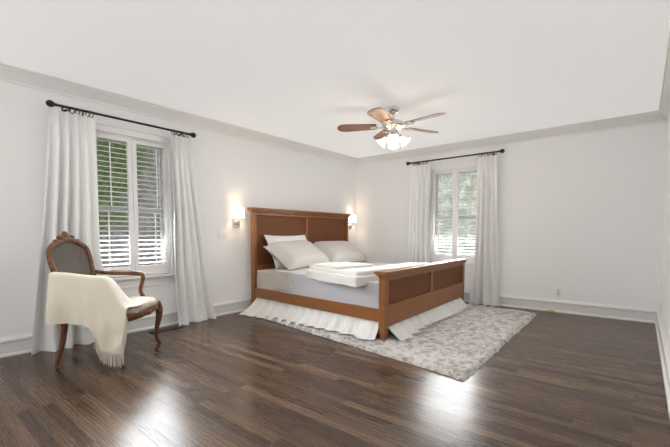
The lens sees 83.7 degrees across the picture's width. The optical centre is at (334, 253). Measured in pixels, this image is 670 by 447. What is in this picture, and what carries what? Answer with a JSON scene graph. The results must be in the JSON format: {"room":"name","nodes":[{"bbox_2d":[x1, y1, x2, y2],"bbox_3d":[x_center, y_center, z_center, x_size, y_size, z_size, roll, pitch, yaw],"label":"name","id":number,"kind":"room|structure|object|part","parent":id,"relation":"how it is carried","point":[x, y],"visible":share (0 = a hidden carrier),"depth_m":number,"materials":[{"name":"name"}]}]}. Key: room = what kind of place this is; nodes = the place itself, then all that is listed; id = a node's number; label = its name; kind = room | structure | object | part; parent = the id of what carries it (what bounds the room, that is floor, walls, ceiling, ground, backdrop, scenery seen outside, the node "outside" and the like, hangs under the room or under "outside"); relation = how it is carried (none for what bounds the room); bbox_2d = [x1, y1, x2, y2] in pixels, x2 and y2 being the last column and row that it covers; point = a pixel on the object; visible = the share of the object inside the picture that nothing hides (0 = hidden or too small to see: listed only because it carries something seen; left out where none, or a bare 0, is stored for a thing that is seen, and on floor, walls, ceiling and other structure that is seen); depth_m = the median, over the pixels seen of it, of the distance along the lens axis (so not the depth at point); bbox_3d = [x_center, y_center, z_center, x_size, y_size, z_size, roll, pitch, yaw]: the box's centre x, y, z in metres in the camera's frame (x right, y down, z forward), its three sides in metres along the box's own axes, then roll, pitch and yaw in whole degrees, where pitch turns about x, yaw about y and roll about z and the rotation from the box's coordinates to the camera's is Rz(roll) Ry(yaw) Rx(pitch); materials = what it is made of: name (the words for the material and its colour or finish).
{"room":"bedroom","nodes":[
{"label":"bedroom","id":0,"kind":"room"},
{"bbox_2d":[0,80,355,337],"bbox_3d":[-1.819,-0.445,4.904,0.160,2.600,6.900,2,4,39],"label":"wall","id":1,"kind":"structure","parent":0,"point":[231,173],"depth_m":4.85,"materials":[{"name":"white paint"}]},
{"bbox_2d":[31,100,216,354],"bbox_3d":[-2.212,-0.291,4.142,0.206,2.364,1.930,2,4,39],"label":"curtain","id":2,"kind":"object","parent":1,"relation":"attached to","point":[71,200],"visible":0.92,"depth_m":3.76,"materials":[{"name":"white fabric"}]},
{"bbox_2d":[0,297,257,357],"bbox_3d":[-1.743,0.766,4.906,0.034,0.180,6.900,2,4,39],"label":"baseboard","id":3,"kind":"structure","parent":1,"relation":"attached to","point":[14,345],"depth_m":4.34,"materials":[{"name":"white paint"}]},
{"bbox_2d":[95,122,175,288],"bbox_3d":[-2.310,-0.502,4.256,0.215,1.762,1.050,2,4,39],"label":"window","id":4,"kind":"structure","parent":1,"relation":"in","point":[163,272],"depth_m":4.26,"materials":[{"name":"white paint"}]},
{"label":"glass","id":5,"kind":"part","parent":4,"relation":"part of","materials":[{"name":"clear glass"}]},
{"bbox_2d":[0,62,359,165],"bbox_3d":[-1.721,-1.677,4.761,0.090,0.125,6.900,2,4,39],"label":"crown molding","id":6,"kind":"structure","parent":1,"relation":"attached to","point":[27,78],"depth_m":4.24,"materials":[{"name":"white paint"}]},
{"bbox_2d":[218,229,226,237],"bbox_3d":[-1.539,-0.276,5.121,0.010,0.130,0.132,2,4,39],"label":"switch plate","id":7,"kind":"object","parent":1,"relation":"attached to","point":[222,233],"visible":1,"depth_m":5.12,"materials":[{"name":"white plastic"}]},
{"bbox_2d":[233,207,244,226],"bbox_3d":[-1.353,-0.513,5.247,0.123,0.280,0.135,2,4,39],"label":"sconce","id":8,"kind":"object","parent":1,"relation":"attached to","point":[239,212],"visible":0.98,"depth_m":5.22,"materials":[{"name":"white glass"}]},
{"bbox_2d":[348,215,356,228],"bbox_3d":[0.339,-0.620,7.313,0.123,0.280,0.135,2,4,39],"label":"sconce","id":9,"kind":"object","parent":1,"relation":"attached to","point":[352,220],"visible":0.94,"depth_m":7.30,"materials":[{"name":"white glass"}]},
{"bbox_2d":[0,302,669,446],"bbox_3d":[0.041,0.982,3.456,4.965,0.100,7.220,2,4,39],"label":"floor","id":10,"kind":"structure","parent":0,"point":[546,379],"depth_m":2.61,"materials":[{"name":"brown wood"}]},
{"bbox_2d":[45,231,162,367],"bbox_3d":[-2.075,0.368,3.387,0.781,1.141,0.883,0,3,-3],"label":"chair","id":11,"kind":"object","parent":10,"relation":"on","point":[105,310],"visible":1,"depth_m":3.04,"materials":[{"name":"brown wood"}]},
{"bbox_2d":[45,272,145,367],"bbox_3d":[-1.997,0.527,3.180,0.645,0.766,0.446,0,3,-3],"label":"throw","id":12,"kind":"object","parent":11,"relation":"on","point":[96,303],"depth_m":3.03,"materials":[{"name":"beige fabric"}]},
{"bbox_2d":[149,326,182,333],"bbox_3d":[-1.963,0.881,4.354,0.110,0.008,0.360,2,4,39],"label":"floor vent","id":13,"kind":"object","parent":10,"relation":"in","point":[168,329],"visible":0.92,"depth_m":4.34,"materials":[{"name":"grey"}]},
{"bbox_2d":[264,303,536,380],"bbox_3d":[0.685,0.823,5.160,3.437,0.037,3.286,2,4,39],"label":"rug","id":14,"kind":"object","parent":10,"relation":"on","point":[465,344],"visible":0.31,"depth_m":3.82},
{"bbox_2d":[239,207,468,341],"bbox_3d":[0.402,0.088,5.349,2.595,1.490,2.657,2,4,39],"label":"bed","id":15,"kind":"object","parent":14,"relation":"on","point":[314,269],"visible":1,"depth_m":4.80,"materials":[{"name":"brown wood"}]},
{"bbox_2d":[257,261,425,307],"bbox_3d":[0.318,0.309,5.402,2.219,0.478,2.560,2,4,39],"label":"bedding","id":16,"kind":"object","parent":15,"relation":"on","point":[326,284],"depth_m":4.46,"materials":[{"name":"white fabric"}]},
{"bbox_2d":[0,0,669,157],"bbox_3d":[0.041,-1.714,3.316,4.965,0.100,7.220,2,4,39],"label":"ceiling","id":17,"kind":"structure","parent":0,"point":[315,73],"depth_m":3.19,"materials":[{"name":"white paint"}]},
{"bbox_2d":[337,106,445,157],"bbox_3d":[0.712,-1.427,4.413,1.268,0.588,1.286,2,4,39],"label":"ceiling fan","id":18,"kind":"object","parent":17,"relation":"hanging from","point":[391,127],"visible":1,"depth_m":4.40,"materials":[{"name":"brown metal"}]},
{"bbox_2d":[356,121,667,308],"bbox_3d":[2.276,-0.508,6.115,4.645,2.600,0.160,2,4,39],"label":"wall","id":19,"kind":"structure","parent":0,"point":[579,217],"depth_m":5.22,"materials":[{"name":"white paint"}]},
{"bbox_2d":[429,161,476,270],"bbox_3d":[2.032,-0.607,6.274,1.050,1.762,0.215,2,4,39],"label":"window","id":20,"kind":"structure","parent":19,"relation":"in","point":[455,170],"depth_m":6.28,"materials":[{"name":"white paint"}]},
{"label":"glass","id":21,"kind":"part","parent":20,"relation":"part of","materials":[{"name":"clear glass"}]},
{"bbox_2d":[406,149,504,306],"bbox_3d":[1.905,-0.410,6.184,1.652,2.389,0.210,2,4,39],"label":"curtain","id":22,"kind":"object","parent":19,"relation":"attached to","point":[484,288],"visible":0.83,"depth_m":5.87,"materials":[{"name":"white fabric"}]},
{"bbox_2d":[356,111,655,164],"bbox_3d":[2.199,-1.739,5.952,4.410,0.125,0.090,2,4,39],"label":"crown molding","id":23,"kind":"structure","parent":19,"relation":"attached to","point":[647,117],"depth_m":5.48,"materials":[{"name":"white paint"}]},
{"bbox_2d":[464,291,651,322],"bbox_3d":[2.217,0.704,6.101,4.530,0.180,0.034,2,4,39],"label":"baseboard","id":24,"kind":"structure","parent":19,"relation":"attached to","point":[628,313],"depth_m":5.17,"materials":[{"name":"white paint"}]},
{"bbox_2d":[556,287,561,296],"bbox_3d":[3.183,0.545,5.318,0.080,0.130,0.008,2,4,39],"label":"electrical outlet","id":25,"kind":"object","parent":19,"relation":"attached to","point":[558,291],"visible":1,"depth_m":5.32,"materials":[{"name":"white plastic"}]},
{"bbox_2d":[659,113,669,352],"bbox_3d":[1.901,-0.287,1.867,0.160,2.600,6.900,2,4,39],"label":"wall","id":26,"kind":"structure","parent":0,"point":[664,302],"depth_m":3.88,"materials":[{"name":"white paint"}]},
{"bbox_2d":[652,309,669,418],"bbox_3d":[1.826,0.918,1.991,0.034,0.180,6.900,2,4,39],"label":"baseboard","id":27,"kind":"structure","parent":26,"relation":"attached to","point":[662,342],"depth_m":3.20,"materials":[{"name":"white paint"}]},
{"bbox_2d":[656,32,669,122],"bbox_3d":[1.804,-1.527,1.882,0.090,0.125,6.900,2,4,39],"label":"crown molding","id":28,"kind":"structure","parent":26,"relation":"attached to","point":[662,115],"depth_m":3.88,"materials":[{"name":"white paint"}]},
{"label":"outside","id":29,"kind":"structure","parent":0,"visible":0},
{"bbox_2d":[96,140,160,267],"bbox_3d":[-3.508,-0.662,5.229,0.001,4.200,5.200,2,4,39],"label":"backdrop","id":30,"kind":"structure","parent":29,"point":[123,152],"depth_m":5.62,"materials":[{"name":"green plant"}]},
{"bbox_2d":[438,172,476,255],"bbox_3d":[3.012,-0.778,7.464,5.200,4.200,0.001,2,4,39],"label":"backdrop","id":31,"kind":"structure","parent":29,"point":[445,183],"depth_m":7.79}
]}

